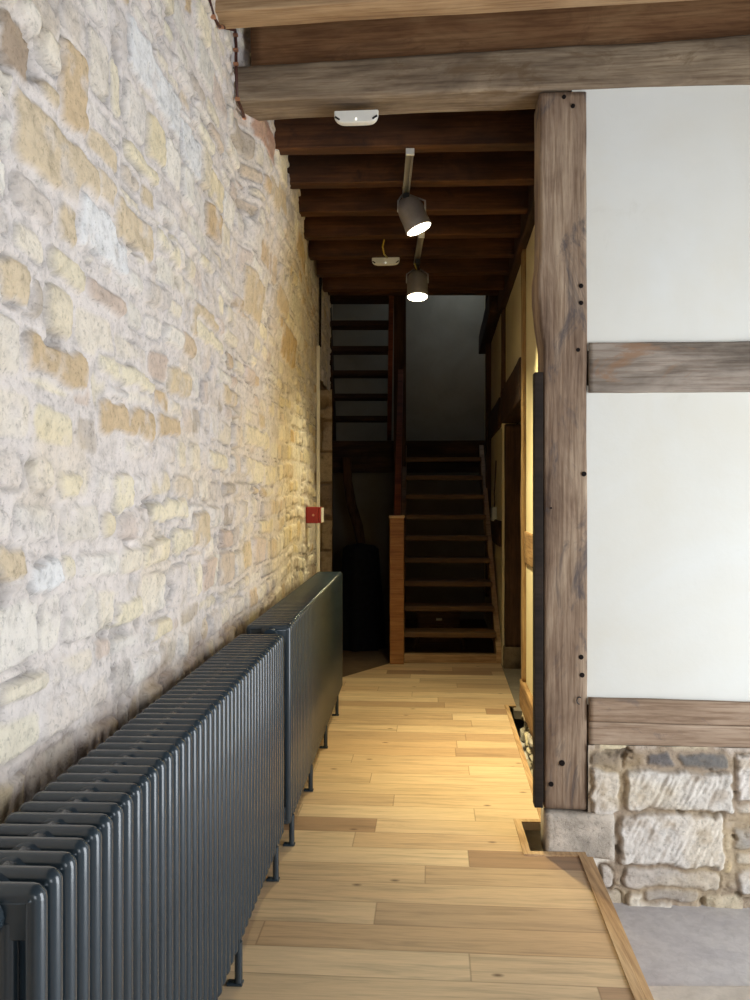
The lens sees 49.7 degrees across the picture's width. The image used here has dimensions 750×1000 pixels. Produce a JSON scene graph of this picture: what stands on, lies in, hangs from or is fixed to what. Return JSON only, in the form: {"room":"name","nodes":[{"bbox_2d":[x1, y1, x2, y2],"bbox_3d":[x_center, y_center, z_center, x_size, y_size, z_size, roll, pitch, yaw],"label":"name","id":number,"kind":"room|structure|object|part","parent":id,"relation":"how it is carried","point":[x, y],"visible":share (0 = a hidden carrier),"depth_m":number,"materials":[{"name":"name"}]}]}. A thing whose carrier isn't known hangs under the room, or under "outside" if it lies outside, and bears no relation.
{"room":"hallway","nodes":[
{"label":"hallway","id":0,"kind":"room"},
{"bbox_2d":[0,0,330,823],"bbox_3d":[-0.561,-0.309,3.854,0.352,3.458,6.708,0,0,0],"label":"wall","id":1,"kind":"structure","parent":0,"point":[159,281],"depth_m":2.11,"materials":[{"name":"stone"}]},
{"bbox_2d":[306,507,323,522],"bbox_3d":[-0.414,0.103,5.577,0.113,0.112,0.109,0,0,3],"label":"fire alarm","id":2,"kind":"object","parent":1,"relation":"attached to","point":[313,514],"visible":1,"depth_m":5.53,"materials":[{"name":"red plastic"}]},
{"bbox_3d":[-0.377,0.103,5.578,0.020,0.108,0.100,0,0,3],"label":"plate","id":3,"kind":"part","parent":2,"relation":"part of","materials":[{"name":"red plastic"}]},
{"bbox_3d":[-0.363,0.103,5.578,0.012,0.100,0.092,0,0,3],"label":"break panel","id":4,"kind":"part","parent":2,"relation":"part of","materials":[{"name":"white plastic"}]},
{"bbox_2d":[316,277,321,572],"bbox_3d":[-0.424,-0.200,6.147,0.039,3.200,0.035,0,0,0],"label":"cable conduit","id":5,"kind":"object","parent":1,"relation":"attached to","point":[320,278],"visible":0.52,"depth_m":6.13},
{"bbox_2d":[320,389,331,571],"bbox_3d":[-0.650,0.212,7.178,0.540,2.376,0.073,0,0,0],"label":"wall reveal","id":6,"kind":"structure","parent":0,"point":[325,395],"depth_m":7.18,"materials":[{"name":"stone"}]},
{"bbox_2d":[320,304,332,571],"bbox_3d":[-0.829,-1.000,3.198,0.538,5.200,12.818,0,0,2],"label":"wall","id":7,"kind":"structure","parent":0,"point":[322,386],"depth_m":9.53,"materials":[{"name":"stone"}]},
{"bbox_2d":[218,619,633,999],"bbox_3d":[-0.239,1.460,3.339,2.806,0.120,12.913,0,0,4],"label":"floor","id":8,"kind":"structure","parent":0,"point":[407,875],"depth_m":3.04,"materials":[{"name":"brown wood"}]},
{"bbox_2d":[0,634,283,999],"bbox_3d":[-0.496,0.961,2.129,0.211,0.878,2.146,0,0,3],"label":"radiator","id":9,"kind":"object","parent":8,"relation":"on","point":[139,872],"visible":1,"depth_m":1.64,"materials":[{"name":"metal"}]},
{"bbox_2d":[246,572,342,845],"bbox_3d":[-0.376,0.950,4.456,0.211,0.900,2.487,0,0,3],"label":"radiator","id":10,"kind":"object","parent":8,"relation":"on","point":[309,619],"visible":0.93,"depth_m":3.84,"materials":[{"name":"metal"}]},
{"bbox_2d":[342,457,364,543],"bbox_3d":[-0.225,0.474,8.600,0.245,1.852,0.110,0,0,0],"label":"brace","id":11,"kind":"object","parent":8,"relation":"on","point":[351,504],"visible":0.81,"depth_m":8.56,"materials":[{"name":"brown wood"}]},
{"bbox_2d":[341,543,385,651],"bbox_3d":[-0.132,0.908,7.714,0.467,1.000,0.386,0,0,0],"label":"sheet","id":12,"kind":"object","parent":8,"relation":"on","point":[363,608],"visible":0.8,"depth_m":7.59,"materials":[{"name":"fabric"}]},
{"bbox_2d":[332,295,501,663],"bbox_3d":[0.329,-0.790,8.209,1.680,4.420,2.637,0,0,3],"label":"staircase","id":13,"kind":"structure","parent":8,"relation":"on","point":[400,457],"depth_m":7.92,"materials":[{"name":"brown wood"}]},
{"bbox_2d":[330,295,393,440],"bbox_3d":[-0.153,-1.800,8.275,0.673,2.260,2.050,0,0,0],"label":"staircase","id":14,"kind":"structure","parent":13,"relation":"on","point":[334,299],"depth_m":8.46,"materials":[{"name":"brown wood"}]},
{"bbox_3d":[0.189,0.782,6.962,0.120,1.255,0.118,0,0,3],"label":"newel post","id":15,"kind":"part","parent":13,"relation":"part of","materials":[{"name":"brown wood"}]},
{"bbox_3d":[0.232,-0.575,7.777,0.054,1.608,1.666,0,0,3],"label":"handrail","id":16,"kind":"part","parent":13,"relation":"part of","materials":[{"name":"red wood"}]},
{"bbox_3d":[0.268,-0.795,8.696,0.130,4.410,0.130,0,0,3],"label":"tall post","id":17,"kind":"part","parent":13,"relation":"part of","materials":[{"name":"brown wood"}]},
{"bbox_3d":[0.660,1.378,7.024,0.820,0.084,0.090,0,0,3],"label":"plate","id":18,"kind":"part","parent":13,"relation":"part of","materials":[{"name":"brown wood"}]},
{"bbox_2d":[416,611,460,642],"bbox_3d":[0.630,1.238,8.097,0.440,0.345,0.266,0,0,0],"label":"storage box","id":19,"kind":"object","parent":8,"relation":"on","point":[423,618],"visible":0.56,"depth_m":7.98,"materials":[{"name":"brown wood"}]},
{"bbox_2d":[514,819,653,999],"bbox_3d":[0.719,1.492,2.220,0.267,0.197,2.643,0,0,0],"label":"trim","id":20,"kind":"structure","parent":8,"relation":"attached to","point":[639,988],"depth_m":2.72,"materials":[{"name":"brown wood"}]},
{"bbox_2d":[333,295,518,618],"bbox_3d":[0.850,-1.000,9.675,3.700,5.200,0.150,0,0,0],"label":"wall","id":21,"kind":"structure","parent":0,"point":[445,367],"depth_m":9.60,"materials":[{"name":"paint"}]},
{"bbox_2d":[215,0,691,28],"bbox_3d":[1.080,-1.889,2.886,3.480,0.164,0.119,-1,0,5],"label":"joist","id":22,"kind":"object","parent":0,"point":[232,14],"visible":0.89,"depth_m":2.96,"materials":[{"name":"brown wood"}]},
{"bbox_2d":[485,225,537,695],"bbox_3d":[1.129,-1.050,6.611,0.141,5.100,6.331,0,0,5],"label":"wall","id":23,"kind":"structure","parent":0,"point":[531,348],"depth_m":5.89,"materials":[{"name":"beige paint"}]},
{"bbox_2d":[485,295,490,596],"bbox_3d":[1.195,-0.900,8.402,0.101,3.800,0.105,0,0,5],"label":"stud","id":24,"kind":"object","parent":23,"relation":"attached to","point":[487,345],"visible":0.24,"depth_m":8.35,"materials":[{"name":"brown wood"}]},
{"bbox_2d":[479,295,500,353],"bbox_3d":[1.149,-1.720,7.980,0.164,0.204,2.000,0,0,5],"label":"beam","id":25,"kind":"structure","parent":23,"relation":"attached to","point":[491,316],"depth_m":7.53,"materials":[{"name":"brown wood"}]},
{"bbox_2d":[491,461,496,520],"bbox_3d":[1.117,-0.086,7.600,0.047,0.565,0.120,0,0,0],"label":"light switch","id":26,"kind":"object","parent":23,"relation":"attached to","point":[493,509],"visible":0.8,"depth_m":7.56,"materials":[{"name":"grey plastic"}]},
{"bbox_2d":[489,397,501,438],"bbox_3d":[1.185,-0.754,7.721,0.131,0.255,1.550,0,0,5],"label":"wall rail","id":27,"kind":"object","parent":23,"relation":"attached to","point":[495,424],"visible":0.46,"depth_m":7.35,"materials":[{"name":"brown wood"}]},
{"bbox_2d":[490,518,501,546],"bbox_3d":[1.184,0.290,7.716,0.132,0.225,1.600,0,0,5],"label":"wall rail","id":28,"kind":"object","parent":23,"relation":"attached to","point":[496,525],"visible":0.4,"depth_m":7.20,"materials":[{"name":"brown wood"}]},
{"bbox_2d":[501,664,521,718],"bbox_3d":[1.765,1.433,6.150,1.670,0.054,1.700,0,0,0],"label":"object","id":29,"kind":"structure","parent":23,"relation":"in","point":[513,676],"depth_m":6.14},
{"bbox_2d":[503,645,520,668],"bbox_3d":[1.164,1.364,6.834,0.164,0.273,0.170,0,0,5],"label":"plinth block","id":30,"kind":"object","parent":29,"relation":"on","point":[511,655],"visible":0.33,"depth_m":6.75,"materials":[{"name":"wood"}]},
{"bbox_2d":[504,424,520,646],"bbox_3d":[1.166,0.297,6.835,0.146,1.865,0.125,0,0,5],"label":"post","id":31,"kind":"object","parent":30,"relation":"on","point":[512,432],"visible":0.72,"depth_m":6.78,"materials":[{"name":"brown wood"}]},
{"bbox_2d":[500,357,520,423],"bbox_3d":[1.084,-0.790,6.104,0.156,0.287,1.640,0,0,5],"label":"lintel beam","id":32,"kind":"structure","parent":31,"relation":"on","point":[511,391],"depth_m":5.94,"materials":[{"name":"brown wood"}]},
{"bbox_2d":[501,308,505,395],"bbox_3d":[1.128,-1.240,6.807,0.137,0.720,0.104,0,0,5],"label":"stud","id":33,"kind":"object","parent":32,"relation":"on","point":[503,311],"visible":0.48,"depth_m":6.76,"materials":[{"name":"brown wood"}]},
{"bbox_2d":[498,185,534,313],"bbox_3d":[0.991,-1.700,5.202,0.156,0.205,3.500,0,0,5],"label":"wall plate","id":34,"kind":"object","parent":23,"relation":"attached to","point":[527,220],"visible":0.2,"depth_m":5.24,"materials":[{"name":"brown wood"}]},
{"bbox_2d":[328,290,498,295],"bbox_3d":[0.350,-1.841,6.910,1.500,0.172,0.103,0,0,0],"label":"ceiling beam","id":35,"kind":"structure","parent":34,"relation":"on","point":[463,292],"depth_m":6.88,"materials":[{"name":"brown wood"}]},
{"bbox_2d":[519,678,532,737],"bbox_3d":[0.932,1.253,4.334,0.134,0.188,1.880,0,0,5],"label":"sill","id":36,"kind":"structure","parent":23,"relation":"attached to","point":[525,696],"depth_m":4.86,"materials":[{"name":"brown wood"}]},
{"bbox_2d":[520,249,525,681],"bbox_3d":[1.021,-0.220,5.216,0.158,2.760,0.116,0,0,5],"label":"stud","id":37,"kind":"object","parent":36,"relation":"on","point":[523,254],"visible":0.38,"depth_m":5.17,"materials":[{"name":"brown wood"}]},
{"bbox_2d":[524,531,532,567],"bbox_3d":[0.938,0.299,4.304,0.118,0.204,1.700,0,0,5],"label":"rail","id":38,"kind":"object","parent":23,"relation":"attached to","point":[528,537],"visible":0.12,"depth_m":4.90,"materials":[{"name":"brown wood"}]},
{"bbox_2d":[520,713,532,777],"bbox_3d":[0.897,1.490,4.362,0.115,0.320,1.890,0,0,5],"label":"wall","id":39,"kind":"structure","parent":0,"point":[525,734],"depth_m":4.76,"materials":[{"name":"stone"}]},
{"bbox_2d":[504,705,540,819],"bbox_3d":[0.839,1.411,4.507,0.078,0.037,2.022,0,0,5],"label":"trim","id":40,"kind":"structure","parent":39,"relation":"attached to","point":[507,707],"depth_m":4.49,"materials":[{"name":"brown wood"}]},
{"bbox_2d":[511,711,749,985],"bbox_3d":[1.120,1.653,1.900,4.040,0.095,10.200,0,0,0],"label":"floor","id":41,"kind":"structure","parent":0,"point":[702,945],"depth_m":2.94,"materials":[{"name":"grey concrete"}]},
{"bbox_3d":[0.730,1.515,3.360,0.260,0.170,0.340,0,0,0],"label":"trim","id":42,"kind":"structure","parent":41,"relation":"on","visible":0},
{"bbox_2d":[541,802,614,859],"bbox_3d":[0.818,1.335,3.284,0.266,0.190,0.165,0,0,4],"label":"pad stone","id":43,"kind":"object","parent":42,"relation":"on","point":[562,830],"visible":0.72,"depth_m":3.21,"materials":[{"name":"stone"}]},
{"bbox_2d":[532,92,586,809],"bbox_3d":[0.757,-0.198,3.337,0.207,2.870,0.218,0,0,4],"label":"timber post","id":44,"kind":"object","parent":43,"relation":"on","point":[559,282],"visible":0.85,"depth_m":3.24,"materials":[{"name":"brown wood"}]},
{"bbox_2d":[233,34,749,120],"bbox_3d":[1.109,-1.739,3.299,3.481,0.214,0.194,0,0,4],"label":"cross beam","id":45,"kind":"structure","parent":44,"relation":"on","point":[512,79],"depth_m":3.26,"materials":[{"name":"brown wood"}]},
{"bbox_2d":[208,0,246,119],"bbox_3d":[-0.526,-1.750,3.526,0.058,0.307,1.350,0,0,5],"label":"cable","id":46,"kind":"object","parent":45,"relation":"attached to","point":[213,16],"visible":0.8,"depth_m":3.25,"materials":[{"name":"grey metal"}]},
{"bbox_2d":[334,110,378,125],"bbox_3d":[-0.077,-1.585,3.371,0.185,0.048,0.059,0,0,4],"label":"emergency light","id":47,"kind":"object","parent":45,"relation":"attached to","point":[353,117],"visible":1,"depth_m":3.35,"materials":[{"name":"white plastic"}]},
{"bbox_2d":[250,0,749,65],"bbox_3d":[1.168,-1.926,3.309,3.380,0.199,0.073,-1,0,4],"label":"joist","id":48,"kind":"object","parent":45,"relation":"on","point":[694,19],"visible":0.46,"depth_m":3.32,"materials":[{"name":"brown wood"}]},
{"bbox_2d":[533,372,543,807],"bbox_3d":[0.661,0.361,3.280,0.037,1.749,0.060,0,0,4],"label":"board","id":49,"kind":"object","parent":44,"relation":"attached to","point":[538,381],"visible":1,"depth_m":3.25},
{"bbox_2d":[572,85,749,704],"bbox_3d":[1.945,-0.436,3.172,2.316,2.513,0.014,0,0,4],"label":"wall","id":50,"kind":"structure","parent":0,"point":[668,474],"depth_m":3.23,"materials":[{"name":"paint"}]},
{"bbox_2d":[587,341,749,392],"bbox_3d":[1.981,-0.529,3.211,2.250,0.208,0.127,0,0,4],"label":"wooden beam","id":51,"kind":"structure","parent":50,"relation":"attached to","point":[632,367],"depth_m":3.21,"materials":[{"name":"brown wood"}]},
{"bbox_2d":[587,742,749,908],"bbox_3d":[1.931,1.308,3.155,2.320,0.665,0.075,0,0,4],"label":"wall","id":52,"kind":"structure","parent":0,"point":[682,814],"depth_m":3.19,"materials":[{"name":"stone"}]},
{"bbox_2d":[587,719,749,747],"bbox_3d":[1.982,0.931,3.226,2.250,0.096,0.154,0,0,4],"label":"plank","id":53,"kind":"object","parent":52,"relation":"on","point":[598,733],"visible":0.71,"depth_m":3.21,"materials":[{"name":"brown wood"}]},
{"bbox_2d":[587,697,749,725],"bbox_3d":[1.982,0.839,3.220,2.250,0.102,0.156,0,0,4],"label":"beam","id":54,"kind":"structure","parent":53,"relation":"on","point":[599,709],"depth_m":3.20,"materials":[{"name":"brown wood"}]},
{"bbox_2d":[648,986,749,999],"bbox_3d":[1.730,1.598,2.130,1.740,0.016,1.060,0,0,0],"label":"floor","id":55,"kind":"structure","parent":0,"point":[658,992],"depth_m":2.62,"materials":[{"name":"grey concrete"}]},
{"bbox_3d":[0.275,-1.842,5.175,2.050,0.035,3.310,0,0,0],"label":"ceiling","id":56,"kind":"structure","parent":0,"visible":0},
{"bbox_2d":[274,109,534,154],"bbox_3d":[0.154,-1.735,3.813,1.360,0.173,0.087,0,0,2],"label":"joist","id":57,"kind":"object","parent":56,"relation":"attached to","point":[508,130],"visible":0.66,"depth_m":3.77,"materials":[{"name":"brown wood"}]},
{"bbox_2d":[287,151,534,188],"bbox_3d":[0.181,-1.735,4.237,1.375,0.173,0.087,0,0,2],"label":"joist","id":58,"kind":"object","parent":56,"relation":"attached to","point":[487,168],"visible":0.68,"depth_m":4.20,"materials":[{"name":"brown wood"}]},
{"bbox_2d":[402,148,413,197],"bbox_3d":[0.165,-1.635,4.123,0.040,0.030,0.654,0,0,0],"label":"track","id":59,"kind":"object","parent":58,"relation":"attached to","point":[409,151],"visible":0.9,"depth_m":4.02,"materials":[{"name":"metal"}]},
{"bbox_2d":[397,187,431,236],"bbox_3d":[0.209,-1.544,4.302,0.182,0.271,0.148,0,0,0],"label":"spotlight","id":60,"kind":"object","parent":59,"relation":"attached to","point":[414,218],"visible":0.98,"depth_m":4.25,"materials":[{"name":"beige"}]},
{"bbox_3d":[0.165,-1.604,4.310,0.032,0.030,0.100,0,0,0],"label":"stem","id":61,"kind":"part","parent":60,"relation":"part of","materials":[{"name":"black metal"}]},
{"bbox_2d":[309,238,513,259],"bbox_3d":[0.261,-1.735,5.509,1.418,0.173,0.089,0,0,2],"label":"joist","id":62,"kind":"object","parent":56,"relation":"attached to","point":[461,248],"visible":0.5,"depth_m":5.47,"materials":[{"name":"brown wood"}]},
{"bbox_2d":[382,239,387,257],"bbox_3d":[0.062,-1.643,5.325,0.025,0.029,0.353,0,0,4],"label":"cable","id":63,"kind":"object","parent":62,"relation":"hanging from","point":[383,239],"visible":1,"depth_m":5.28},
{"bbox_2d":[372,257,399,265],"bbox_3d":[0.074,-1.624,5.530,0.190,0.048,0.059,0,0,4],"label":"emergency light","id":64,"kind":"object","parent":62,"relation":"attached to","point":[390,261],"visible":1,"depth_m":5.51,"materials":[{"name":"white plastic"}]},
{"bbox_2d":[304,214,520,240],"bbox_3d":[0.234,-1.735,5.085,1.404,0.172,0.087,0,0,2],"label":"joist","id":65,"kind":"object","parent":56,"relation":"attached to","point":[321,228],"visible":0.54,"depth_m":5.05,"materials":[{"name":"brown wood"}]},
{"bbox_2d":[414,233,424,262],"bbox_3d":[0.286,-1.635,5.298,0.040,0.030,0.604,0,0,0],"label":"track","id":66,"kind":"object","parent":65,"relation":"attached to","point":[420,239],"visible":0.75,"depth_m":5.22,"materials":[{"name":"metal"}]},
{"bbox_2d":[406,259,428,301],"bbox_3d":[0.286,-1.484,5.459,0.154,0.270,0.161,0,0,0],"label":"spotlight","id":67,"kind":"object","parent":66,"relation":"attached to","point":[417,282],"visible":1,"depth_m":5.42,"materials":[{"name":"beige"}]},
{"bbox_3d":[0.286,-1.580,5.483,0.032,0.078,0.100,0,0,0],"label":"stem","id":68,"kind":"part","parent":67,"relation":"part of","materials":[{"name":"black metal"}]},
{"bbox_2d":[316,258,508,276],"bbox_3d":[0.288,-1.735,5.933,1.433,0.173,0.088,0,0,2],"label":"joist","id":69,"kind":"object","parent":56,"relation":"attached to","point":[469,266],"visible":0.47,"depth_m":5.89,"materials":[{"name":"brown wood"}]},
{"bbox_2d":[298,186,527,216],"bbox_3d":[0.208,-1.735,4.661,1.389,0.174,0.086,0,0,2],"label":"joist","id":70,"kind":"object","parent":56,"relation":"attached to","point":[462,200],"visible":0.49,"depth_m":4.62,"materials":[{"name":"brown wood"}]},
{"bbox_2d":[323,275,503,291],"bbox_3d":[0.315,-1.735,6.357,1.448,0.173,0.087,0,0,2],"label":"joist","id":71,"kind":"object","parent":56,"relation":"attached to","point":[471,282],"visible":0.44,"depth_m":6.32,"materials":[{"name":"brown wood"}]}
]}

